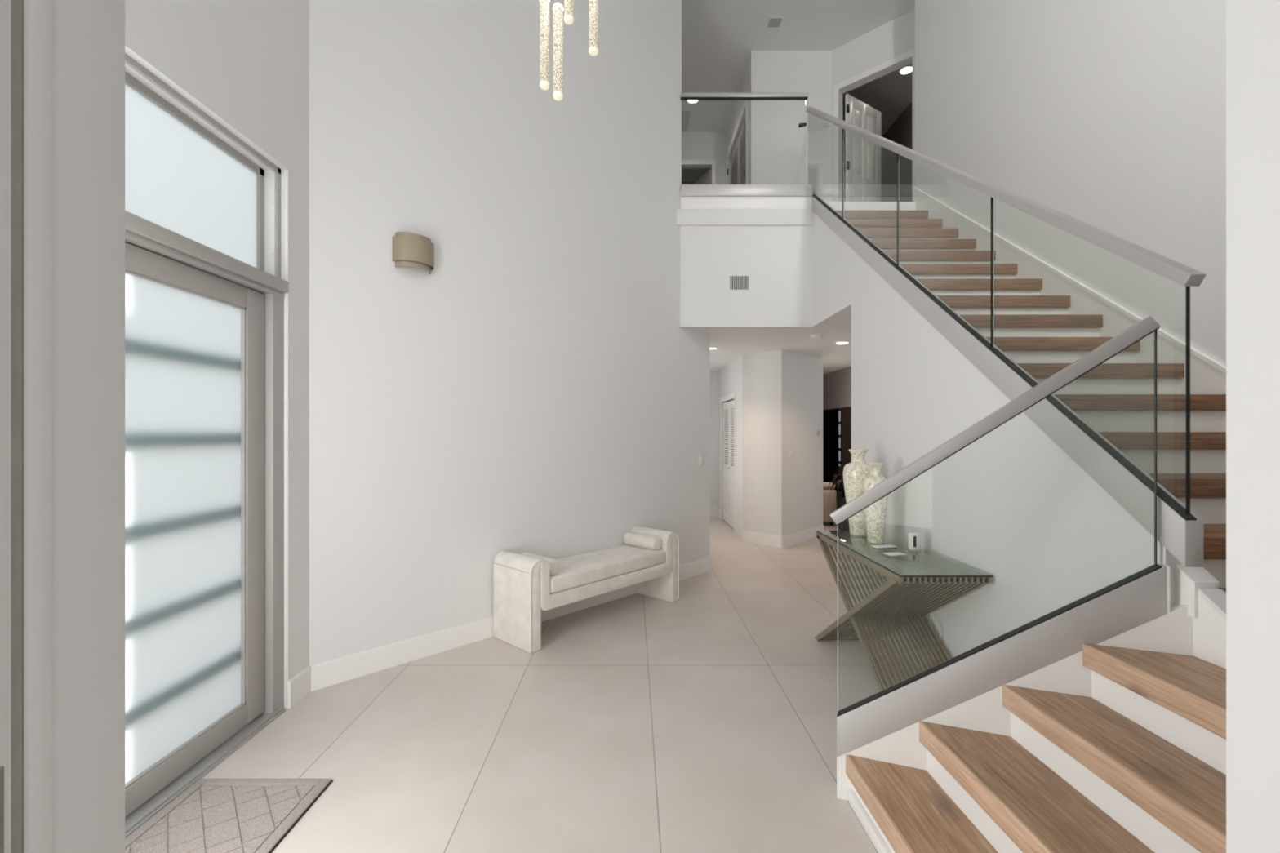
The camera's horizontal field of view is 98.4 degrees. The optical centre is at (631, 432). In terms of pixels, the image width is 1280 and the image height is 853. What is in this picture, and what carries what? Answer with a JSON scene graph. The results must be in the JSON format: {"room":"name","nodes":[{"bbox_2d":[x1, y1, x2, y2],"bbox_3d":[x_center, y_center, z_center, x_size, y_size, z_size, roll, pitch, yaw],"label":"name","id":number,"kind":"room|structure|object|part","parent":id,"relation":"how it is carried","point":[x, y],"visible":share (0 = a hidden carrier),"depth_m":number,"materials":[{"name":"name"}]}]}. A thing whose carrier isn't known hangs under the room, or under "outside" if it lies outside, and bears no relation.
{"room":"lobby","nodes":[
{"label":"lobby","id":0,"kind":"room"},
{"bbox_2d":[124,0,309,707],"bbox_3d":[-1.987,-1.775,1.931,0.160,6.610,2.662,0,0,0],"label":"wall","id":1,"kind":"structure","parent":0,"point":[244,64],"depth_m":3.01,"materials":[{"name":"paint"}]},
{"bbox_2d":[124,53,280,278],"bbox_3d":[-2.005,-1.143,2.430,0.120,0.623,1.260,0,0,0],"label":"window","id":2,"kind":"structure","parent":1,"relation":"in","point":[187,175],"depth_m":2.58,"materials":[{"name":"white glass"}]},
{"bbox_3d":[-2.053,-1.133,2.425,0.008,0.585,1.210,0,0,0],"label":"glass pane","id":3,"kind":"part","parent":2,"relation":"part of","materials":[{"name":"grey glass"}]},
{"bbox_2d":[124,210,288,838],"bbox_3d":[-1.980,0.349,2.429,0.160,2.362,1.258,0,0,0],"label":"door","id":4,"kind":"structure","parent":1,"relation":"in","point":[204,326],"depth_m":2.51,"materials":[{"name":"grey paint"}]},
{"bbox_3d":[-1.998,0.379,2.413,0.008,2.028,0.825,0,0,0],"label":"glass pane","id":5,"kind":"part","parent":4,"relation":"part of","materials":[{"name":"grey glass"}]},
{"bbox_3d":[-1.994,0.380,2.429,0.132,2.300,1.258,0,0,0],"label":"frame","id":6,"kind":"part","parent":4,"relation":"part of","materials":[{"name":"grey paint"}]},
{"bbox_2d":[288,665,311,707],"bbox_3d":[-1.900,1.455,3.161,0.014,0.150,0.202,0,0,0],"label":"baseboard","id":7,"kind":"structure","parent":1,"relation":"attached to","point":[300,686],"depth_m":3.14,"materials":[{"name":"white paint"}]},
{"bbox_2d":[309,0,710,665],"bbox_3d":[-0.573,-1.775,4.715,0.120,6.610,3.982,0,0,44],"label":"wall","id":8,"kind":"structure","parent":0,"point":[542,390],"depth_m":4.08,"materials":[{"name":"paint"}]},
{"bbox_2d":[391,231,434,274],"bbox_3d":[-1.435,-1.194,3.671,0.104,0.224,0.274,0,0,44],"label":"wall sconce","id":9,"kind":"object","parent":8,"relation":"attached to","point":[411,250],"visible":1,"depth_m":3.61,"materials":[{"name":"beige plastic"}]},
{"bbox_2d":[310,556,711,691],"bbox_3d":[-0.514,1.455,4.680,0.014,0.150,3.974,0,0,44],"label":"baseboard","id":10,"kind":"structure","parent":8,"relation":"attached to","point":[335,671],"depth_m":3.76,"materials":[{"name":"white paint"}]},
{"bbox_2d":[698,453,703,466],"bbox_3d":[0.752,0.303,5.981,0.010,0.125,0.085,0,0,44],"label":"light switch","id":11,"kind":"object","parent":8,"relation":"attached to","point":[700,456],"visible":1,"depth_m":5.98,"materials":[{"name":"white plastic"}]},
{"bbox_2d":[676,208,813,226],"bbox_3d":[1.164,-2.218,5.702,1.408,0.166,0.038,0,0,0],"label":"trim","id":12,"kind":"structure","parent":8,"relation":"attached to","point":[685,217],"depth_m":5.68,"materials":[{"name":"paint"}]},
{"bbox_2d":[201,516,920,852],"bbox_3d":[1.500,1.590,4.700,9.800,0.120,15.800,0,0,0],"label":"floor","id":13,"kind":"structure","parent":0,"point":[704,721],"depth_m":2.81,"materials":[{"name":"tile"}]},
{"bbox_2d":[124,778,333,852],"bbox_3d":[-1.605,1.524,1.909,0.587,0.013,1.026,0,0,0],"label":"door mat","id":14,"kind":"object","parent":13,"relation":"on","point":[211,815],"visible":1,"depth_m":2.17,"materials":[{"name":"grey fabric"}]},
{"bbox_2d":[493,525,679,653],"bbox_3d":[-0.304,1.212,4.569,0.466,0.636,1.657,0,0,43],"label":"bench","id":15,"kind":"object","parent":13,"relation":"on","point":[524,586],"visible":0.97,"depth_m":4.12,"materials":[{"name":"white fabric"}]},
{"bbox_3d":[-0.837,1.212,4.001,0.460,0.635,0.098,0,0,43],"label":"arm panel","id":16,"kind":"part","parent":15,"relation":"part of","materials":[{"name":"white fabric"}]},
{"bbox_2d":[520,552,559,575],"bbox_3d":[-0.702,0.986,4.145,0.380,0.118,0.118,0,0,43],"label":"bolster pillow","id":17,"kind":"object","parent":15,"relation":"on","point":[554,564],"visible":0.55,"depth_m":4.03,"materials":[{"name":"white fabric"}]},
{"bbox_3d":[-0.305,1.082,4.570,0.462,0.368,1.473,0,0,43],"label":"seat frame","id":18,"kind":"part","parent":15,"relation":"part of","materials":[{"name":"white fabric"}]},
{"bbox_2d":[550,544,665,593],"bbox_3d":[-0.301,1.101,4.566,0.454,0.114,1.295,0,0,43],"label":"cushion","id":19,"kind":"object","parent":15,"relation":"on","point":[584,571],"depth_m":4.46,"materials":[{"name":"white fabric"}]},
{"bbox_2d":[623,532,662,550],"bbox_3d":[0.095,0.986,5.002,0.380,0.118,0.118,0,0,43],"label":"bolster pillow","id":20,"kind":"object","parent":15,"relation":"on","point":[646,541],"visible":1,"depth_m":4.94,"materials":[{"name":"white fabric"}]},
{"bbox_3d":[0.224,1.212,5.141,0.460,0.635,0.098,0,0,43],"label":"arm panel","id":21,"kind":"part","parent":15,"relation":"part of","materials":[{"name":"white fabric"}]},
{"bbox_2d":[822,482,836,525],"bbox_3d":[3.040,1.160,9.775,0.600,0.740,1.650,0,0,0],"label":"sofa","id":22,"kind":"object","parent":13,"relation":"on","point":[829,503],"visible":0.23,"depth_m":8.95,"materials":[{"name":"fabric"}]},
{"bbox_2d":[822,482,835,488],"bbox_3d":[3.135,0.880,9.090,0.370,0.100,0.260,0,0,0],"label":"cushion","id":23,"kind":"object","parent":22,"relation":"on","point":[825,485],"depth_m":8.97,"materials":[{"name":"fabric"}]},
{"bbox_2d":[822,408,838,496],"bbox_3d":[4.350,0.295,12.080,0.340,2.430,0.060,0,0,0],"label":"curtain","id":24,"kind":"object","parent":13,"relation":"on","point":[830,417],"visible":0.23,"depth_m":12.08,"materials":[{"name":"black fabric"}]},
{"bbox_2d":[826,466,849,530],"bbox_3d":[3.304,1.031,8.612,0.453,0.998,0.508,0,0,0],"label":"potted plant","id":25,"kind":"object","parent":13,"relation":"on","point":[838,477],"visible":0.59,"depth_m":8.54,"materials":[{"name":"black plant"}]},
{"bbox_3d":[3.310,1.270,8.620,0.240,0.520,0.240,0,0,0],"label":"pot","id":26,"kind":"part","parent":25,"relation":"part of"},
{"bbox_2d":[814,530,993,691],"bbox_3d":[1.604,1.131,3.472,0.490,0.797,1.293,0,0,0],"label":"console table","id":27,"kind":"object","parent":13,"relation":"on","point":[918,584],"visible":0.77,"depth_m":3.28,"materials":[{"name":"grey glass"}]},
{"bbox_2d":[843,448,870,536],"bbox_3d":[1.621,0.428,3.951,0.206,0.610,0.206,0,0,0],"label":"vase","id":28,"kind":"object","parent":27,"relation":"on","point":[855,472],"visible":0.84,"depth_m":3.89,"materials":[{"name":"ceramic"}]},
{"bbox_3d":[1.378,0.763,3.472,0.012,0.039,1.276,0,0,0],"label":"rail","id":29,"kind":"part","parent":27,"relation":"part of","materials":[{"name":"beige wood"}]},
{"bbox_2d":[862,462,888,543],"bbox_3d":[1.623,0.471,3.678,0.155,0.525,0.155,0,0,0],"label":"vase","id":30,"kind":"object","parent":27,"relation":"on","point":[875,513],"visible":0.89,"depth_m":3.63,"materials":[{"name":"ceramic"}]},
{"bbox_2d":[871,544,897,549],"bbox_3d":[1.598,0.727,3.499,0.144,0.012,0.058,0,0,-12],"label":"leaflet","id":31,"kind":"object","parent":27,"relation":"on","point":[885,546],"visible":1,"depth_m":3.48,"materials":[{"name":"paper"}]},
{"bbox_3d":[1.614,0.738,3.472,0.470,0.010,1.292,0,0,0],"label":"glass","id":32,"kind":"part","parent":27,"relation":"part of","materials":[{"name":"clear glass"}]},
{"bbox_2d":[882,551,906,555],"bbox_3d":[1.577,0.732,3.317,0.116,0.003,0.070,0,0,-14],"label":"paper card","id":33,"kind":"object","parent":27,"relation":"on","point":[895,553],"visible":1,"depth_m":3.31,"materials":[{"name":"white paper"}]},
{"bbox_2d":[907,532,920,551],"bbox_3d":[1.742,0.677,3.405,0.062,0.112,0.053,0,0,-8],"label":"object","id":34,"kind":"object","parent":27,"relation":"on","point":[914,538],"visible":1,"depth_m":3.38,"materials":[{"name":"white plastic"}]},
{"bbox_2d":[835,186,1226,668],"bbox_3d":[2.495,-0.362,3.509,1.180,4.617,5.017,0,0,0],"label":"staircase","id":35,"kind":"structure","parent":13,"relation":"on","point":[1046,320],"depth_m":3.24,"materials":[{"name":"brown wood"}]},
{"bbox_2d":[836,604,1226,852],"bbox_3d":[1.963,1.055,1.601,2.214,0.949,1.602,0,0,0],"label":"staircase","id":36,"kind":"structure","parent":13,"relation":"on","point":[1117,744],"depth_m":1.81,"materials":[{"name":"brown wood"}]},
{"bbox_3d":[0.903,1.502,1.538,0.020,0.055,1.476,0,0,0],"label":"moulding","id":37,"kind":"part","parent":36,"relation":"part of","materials":[{"name":"white paint"}]},
{"bbox_2d":[830,315,1170,757],"bbox_3d":[1.357,0.477,2.141,1.108,1.766,0.060,0,0,22],"label":"glass railing","id":38,"kind":"object","parent":36,"relation":"on","point":[1140,597],"visible":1,"depth_m":2.09,"materials":[{"name":"silver metal"}]},
{"bbox_3d":[1.344,-0.009,2.141,1.083,0.793,0.050,0,0,22],"label":"handrail","id":39,"kind":"part","parent":38,"relation":"part of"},
{"bbox_2d":[681,182,694,184],"bbox_3d":[1.050,-3.784,10.385,1.500,2.593,1.830,0,0,0],"label":"wall","id":40,"kind":"structure","parent":0,"point":[682,183],"depth_m":11.20,"materials":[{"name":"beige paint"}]},
{"bbox_2d":[681,132,725,184],"bbox_3d":[0.894,-3.784,9.410,1.588,2.593,0.120,0,0,0],"label":"wall","id":41,"kind":"structure","parent":0,"point":[695,145],"depth_m":9.35,"materials":[{"name":"paint"}]},
{"bbox_2d":[681,160,715,184],"bbox_3d":[0.980,-3.542,9.721,0.880,2.110,0.781,0,0,0],"label":"door","id":42,"kind":"structure","parent":41,"relation":"in","point":[705,179],"depth_m":9.33,"materials":[{"name":"white paint"}]},
{"bbox_2d":[710,372,718,508],"bbox_3d":[1.050,0.220,10.050,1.300,2.620,0.100,0,0,0],"label":"wall","id":43,"kind":"structure","parent":0,"point":[713,375],"depth_m":10.00,"materials":[{"name":"paint"}]},
{"bbox_2d":[710,508,717,516],"bbox_3d":[1.015,1.455,9.994,1.090,0.150,0.012,0,0,0],"label":"baseboard","id":44,"kind":"structure","parent":43,"relation":"attached to","point":[713,512],"depth_m":9.99,"materials":[{"name":"white paint"}]},
{"bbox_2d":[718,354,743,539],"bbox_3d":[1.620,0.220,8.930,0.120,2.620,2.340,0,0,0],"label":"wall","id":45,"kind":"structure","parent":0,"point":[731,378],"depth_m":8.22,"materials":[{"name":"paint"}]},
{"bbox_2d":[717,508,719,518],"bbox_3d":[1.554,1.455,9.840,0.012,0.150,0.320,0,0,0],"label":"baseboard","id":46,"kind":"structure","parent":45,"relation":"attached to","point":[718,509],"depth_m":9.85,"materials":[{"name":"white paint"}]},
{"bbox_2d":[720,391,735,533],"bbox_3d":[1.577,0.465,8.980,0.065,2.130,1.380,0,0,0],"label":"door","id":47,"kind":"structure","parent":45,"relation":"in","point":[729,406],"depth_m":9.03,"materials":[{"name":"white paint"}]},
{"bbox_2d":[725,57,749,184],"bbox_3d":[1.648,-3.784,8.412,0.120,2.593,1.875,0,0,0],"label":"wall","id":48,"kind":"structure","parent":0,"point":[744,86],"depth_m":8.25,"materials":[{"name":"paint"}]},
{"bbox_2d":[726,100,747,184],"bbox_3d":[1.606,-3.542,8.370,0.084,2.110,1.640,0,0,0],"label":"door","id":49,"kind":"structure","parent":48,"relation":"in","point":[739,158],"depth_m":8.26,"materials":[{"name":"white paint"}]},
{"bbox_2d":[680,191,851,374],"bbox_3d":[1.800,-1.789,8.555,8.800,1.397,7.691,0,0,0],"label":"bulkhead","id":50,"kind":"object","parent":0,"point":[776,313],"depth_m":5.71,"materials":[{"name":"paint"}]},
{"bbox_2d":[728,274,750,291],"bbox_3d":[1.109,-1.544,5.707,0.220,0.171,0.006,0,0,0],"label":"wall vent","id":51,"kind":"object","parent":50,"relation":"in","point":[736,282],"visible":1,"depth_m":5.71,"materials":[{"name":"metal"}]},
{"bbox_2d":[680,92,812,196],"bbox_3d":[1.181,-2.969,5.721,1.351,1.068,0.069,0,0,0],"label":"glass railing","id":52,"kind":"object","parent":50,"relation":"attached to","point":[686,190],"visible":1,"depth_m":5.69,"materials":[{"name":"silver glass"}]},
{"bbox_3d":[1.155,-3.000,5.721,1.290,0.935,0.012,0,0,0],"label":"glass panel","id":53,"kind":"part","parent":52,"relation":"part of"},
{"bbox_3d":[1.161,-3.482,5.721,1.313,0.043,0.052,0,0,0],"label":"handrail","id":54,"kind":"part","parent":52,"relation":"part of","materials":[{"name":"silver metal"}]},
{"bbox_2d":[809,333,823,339],"bbox_3d":[2.081,-1.072,6.216,0.144,0.036,0.144,0,0,0],"label":"smoke detector","id":55,"kind":"object","parent":50,"relation":"attached to","point":[817,335],"visible":1,"depth_m":6.17,"materials":[{"name":"white plastic"}]},
{"bbox_2d":[834,341,850,344],"bbox_3d":[2.548,-1.083,6.685,0.180,0.013,0.180,0,0,0],"label":"recessed light","id":56,"kind":"object","parent":50,"relation":"in","point":[837,342],"visible":1,"depth_m":6.64,"materials":[{"name":"white plastic"}]},
{"bbox_2d":[743,349,822,536],"bbox_3d":[2.178,0.220,7.966,0.638,2.620,1.259,0,0,44],"label":"wall","id":57,"kind":"structure","parent":0,"point":[783,389],"depth_m":7.59,"materials":[{"name":"paint"}]},
{"bbox_2d":[781,524,823,547],"bbox_3d":[2.412,1.455,7.741,0.012,0.150,1.256,0,0,44],"label":"baseboard","id":58,"kind":"structure","parent":57,"relation":"attached to","point":[787,540],"depth_m":7.64,"materials":[{"name":"white paint"}]},
{"bbox_2d":[815,429,820,436],"bbox_3d":[2.713,0.012,8.046,0.029,0.110,0.110,0,0,44],"label":"thermostat","id":59,"kind":"object","parent":57,"relation":"attached to","point":[817,431],"visible":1,"depth_m":8.02,"materials":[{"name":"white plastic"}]},
{"bbox_2d":[749,50,831,201],"bbox_3d":[2.138,-3.784,7.415,1.100,2.593,0.120,0,0,0],"label":"wall","id":60,"kind":"structure","parent":0,"point":[781,152],"depth_m":7.36,"materials":[{"name":"paint"}]},
{"bbox_2d":[681,0,915,182],"bbox_3d":[1.500,-5.140,4.700,9.800,0.120,15.800,0,0,0],"label":"ceiling","id":61,"kind":"structure","parent":0,"point":[719,37],"depth_m":7.14,"materials":[{"name":"paint"}]},
{"bbox_2d":[539,0,598,101],"bbox_3d":[-0.350,-3.409,2.950,0.600,3.341,0.600,0,0,0],"label":"chandelier","id":62,"kind":"object","parent":61,"relation":"hanging from","point":[557,95],"visible":1,"depth_m":2.93,"materials":[{"name":"clear glass"}]},
{"bbox_3d":[-0.467,-2.080,2.950,0.051,0.439,0.051,0,0,0],"label":"crystal rod","id":63,"kind":"part","parent":62,"relation":"part of","materials":[{"name":"glass"}]},
{"bbox_3d":[-0.386,-1.980,2.880,0.051,0.439,0.051,0,0,0],"label":"crystal rod","id":64,"kind":"part","parent":62,"relation":"part of","materials":[{"name":"glass"}]},
{"bbox_3d":[-0.344,-2.488,3.000,0.051,0.479,0.051,0,0,0],"label":"crystal rod","id":65,"kind":"part","parent":62,"relation":"part of","materials":[{"name":"glass"}]},
{"bbox_3d":[-0.211,-2.329,3.020,0.051,0.479,0.051,0,0,0],"label":"crystal rod","id":66,"kind":"part","parent":62,"relation":"part of","materials":[{"name":"glass"}]},
{"bbox_2d":[681,110,692,132],"bbox_3d":[0.720,-5.076,9.021,0.450,0.006,0.633,0,0,0],"label":"ceiling vent","id":67,"kind":"object","parent":61,"relation":"in","point":[686,114],"visible":0.35,"depth_m":8.96,"materials":[{"name":"metal"}]},
{"bbox_2d":[685,100,698,103],"bbox_3d":[0.928,-5.073,8.426,0.212,0.013,0.212,0,0,0],"label":"recessed light","id":68,"kind":"object","parent":61,"relation":"in","point":[687,101],"visible":0.41,"depth_m":8.47,"materials":[{"name":"white plastic"}]},
{"bbox_2d":[765,17,783,28],"bbox_3d":[1.771,-5.076,6.846,0.180,0.006,0.180,0,0,0],"label":"ceiling vent","id":69,"kind":"object","parent":61,"relation":"in","point":[773,22],"visible":1,"depth_m":6.84,"materials":[{"name":"metal"}]},
{"bbox_2d":[897,64,911,75],"bbox_3d":[3.846,-5.073,7.738,0.212,0.013,0.212,0,0,0],"label":"recessed light","id":70,"kind":"object","parent":61,"relation":"in","point":[907,69],"visible":0.79,"depth_m":7.74,"materials":[{"name":"white plastic"}]},
{"bbox_2d":[822,366,851,409],"bbox_3d":[3.690,0.220,10.000,0.120,2.620,4.800,0,0,0],"label":"wall","id":71,"kind":"structure","parent":0,"point":[837,385],"depth_m":9.74,"materials":[{"name":"paint"}]},
{"bbox_2d":[840,407,851,496],"bbox_3d":[5.260,0.220,12.180,1.280,2.620,0.039,0,0,0],"label":"panel","id":72,"kind":"object","parent":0,"point":[846,413],"visible":0.07,"depth_m":12.16,"materials":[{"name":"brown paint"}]},
{"bbox_2d":[831,8,915,201],"bbox_3d":[3.494,-3.784,6.611,0.120,2.593,2.300,0,0,-45],"label":"wall","id":73,"kind":"structure","parent":0,"point":[895,37],"depth_m":7.02,"materials":[{"name":"paint"}]},
{"bbox_2d":[832,48,915,201],"bbox_3d":[3.366,-3.540,7.275,1.070,2.105,0.914,0,0,45],"label":"door","id":74,"kind":"structure","parent":73,"relation":"in","point":[863,157],"depth_m":7.41,"materials":[{"name":"white paint"}]},
{"bbox_2d":[813,102,1182,659],"bbox_3d":[3.145,-1.775,6.968,2.550,6.610,10.065,0,0,0],"label":"wall","id":75,"kind":"structure","parent":0,"point":[1011,506],"depth_m":3.12,"materials":[{"name":"paint"}]},
{"bbox_2d":[681,196,812,208],"bbox_3d":[1.189,-2.367,5.711,1.358,0.132,0.020,0,0,0],"label":"trim","id":76,"kind":"structure","parent":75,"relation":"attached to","point":[687,202],"depth_m":5.70,"materials":[{"name":"white paint"}]},
{"bbox_2d":[742,530,781,547],"bbox_3d":[1.763,1.455,7.521,0.012,0.150,0.627,0,0,-41],"label":"baseboard","id":77,"kind":"structure","parent":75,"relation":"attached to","point":[747,536],"depth_m":7.50,"materials":[{"name":"white paint"}]},
{"bbox_2d":[825,201,915,210],"bbox_3d":[2.515,-2.427,5.989,1.110,0.129,0.042,0,0,0],"label":"trim","id":78,"kind":"structure","parent":75,"relation":"attached to","point":[837,206],"depth_m":5.97,"materials":[{"name":"white paint"}]},
{"bbox_2d":[850,596,942,671],"bbox_3d":[1.864,1.455,3.350,0.012,0.150,2.700,0,0,0],"label":"baseboard","id":79,"kind":"structure","parent":75,"relation":"attached to","point":[851,597],"depth_m":3.70,"materials":[{"name":"white paint"}]},
{"bbox_2d":[926,612,933,628],"bbox_3d":[1.866,1.178,3.459,0.008,0.116,0.072,0,0,0],"label":"wall outlet","id":80,"kind":"object","parent":75,"relation":"attached to","point":[931,614],"visible":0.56,"depth_m":3.44,"materials":[{"name":"white plastic"}]},
{"bbox_2d":[926,616,940,643],"bbox_3d":[1.841,1.207,3.382,0.026,0.158,0.164,0,0,6],"label":"power cord","id":81,"kind":"object","parent":75,"relation":"attached to","point":[927,616],"visible":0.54,"depth_m":3.35,"materials":[{"name":"white plastic"}]},
{"bbox_2d":[805,106,1206,567],"bbox_3d":[1.891,-1.507,3.876,0.063,3.922,4.077,0,0,0],"label":"glass railing","id":82,"kind":"object","parent":75,"relation":"on","point":[1180,530],"visible":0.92,"depth_m":2.44,"materials":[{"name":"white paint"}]},
{"bbox_3d":[1.888,-1.980,3.875,0.052,2.976,4.074,0,0,0],"label":"handrail","id":83,"kind":"part","parent":82,"relation":"part of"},
{"bbox_2d":[915,0,1226,366],"bbox_3d":[3.145,-1.775,3.360,0.120,6.610,5.320,0,0,0],"label":"wall","id":84,"kind":"structure","parent":0,"point":[1108,116],"depth_m":3.66,"materials":[{"name":"paint"}]},
{"bbox_3d":[4.000,0.220,12.250,4.000,2.620,0.100,0,0,0],"label":"wall","id":85,"kind":"structure","parent":0,"visible":0},
{"bbox_2d":[838,408,840,466],"bbox_3d":[4.575,0.205,12.177,0.060,1.550,0.044,0,0,0],"label":"window","id":86,"kind":"structure","parent":85,"relation":"in","point":[839,409],"depth_m":12.15,"materials":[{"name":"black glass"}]},
{"bbox_3d":[-0.050,-1.775,0.680,6.700,6.610,0.160,0,0,0],"label":"wall","id":87,"kind":"structure","parent":0,"visible":0},
{"bbox_2d":[0,766,4,852],"bbox_3d":[-0.697,0.520,0.586,0.002,0.300,0.052,0,0,0],"label":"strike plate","id":88,"kind":"object","parent":87,"relation":"attached to","point":[2,768],"visible":1,"depth_m":0.61,"materials":[{"name":"metal"}]},
{"bbox_2d":[0,0,10,852],"bbox_3d":[-0.730,0.230,0.536,0.064,2.600,0.172,0,0,0],"label":"trim","id":89,"kind":"structure","parent":87,"relation":"attached to","point":[5,5],"depth_m":0.61,"materials":[{"name":"paint"}]},
{"bbox_2d":[10,0,22,852],"bbox_3d":[-0.727,0.230,0.622,0.050,2.600,0.031,0,0,0],"label":"trim","id":90,"kind":"structure","parent":87,"relation":"attached to","point":[16,6],"depth_m":0.63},
{"bbox_2d":[22,0,52,852],"bbox_3d":[-0.723,0.230,0.649,0.059,2.600,0.026,0,0,0],"label":"trim","id":91,"kind":"structure","parent":87,"relation":"attached to","point":[37,14],"depth_m":0.64,"materials":[{"name":"paint"}]},
{"bbox_2d":[22,0,124,852],"bbox_3d":[-0.725,0.230,0.699,0.054,2.600,0.126,0,0,0],"label":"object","id":92,"kind":"structure","parent":87,"relation":"attached to","point":[88,36],"depth_m":0.71,"materials":[{"name":"paint"}]},
{"bbox_2d":[1226,0,1279,852],"bbox_3d":[0.846,0.230,0.680,0.054,2.600,0.166,0,0,0],"label":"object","id":93,"kind":"structure","parent":87,"relation":"attached to","point":[1252,26],"depth_m":0.73,"materials":[{"name":"paint"}]}
]}

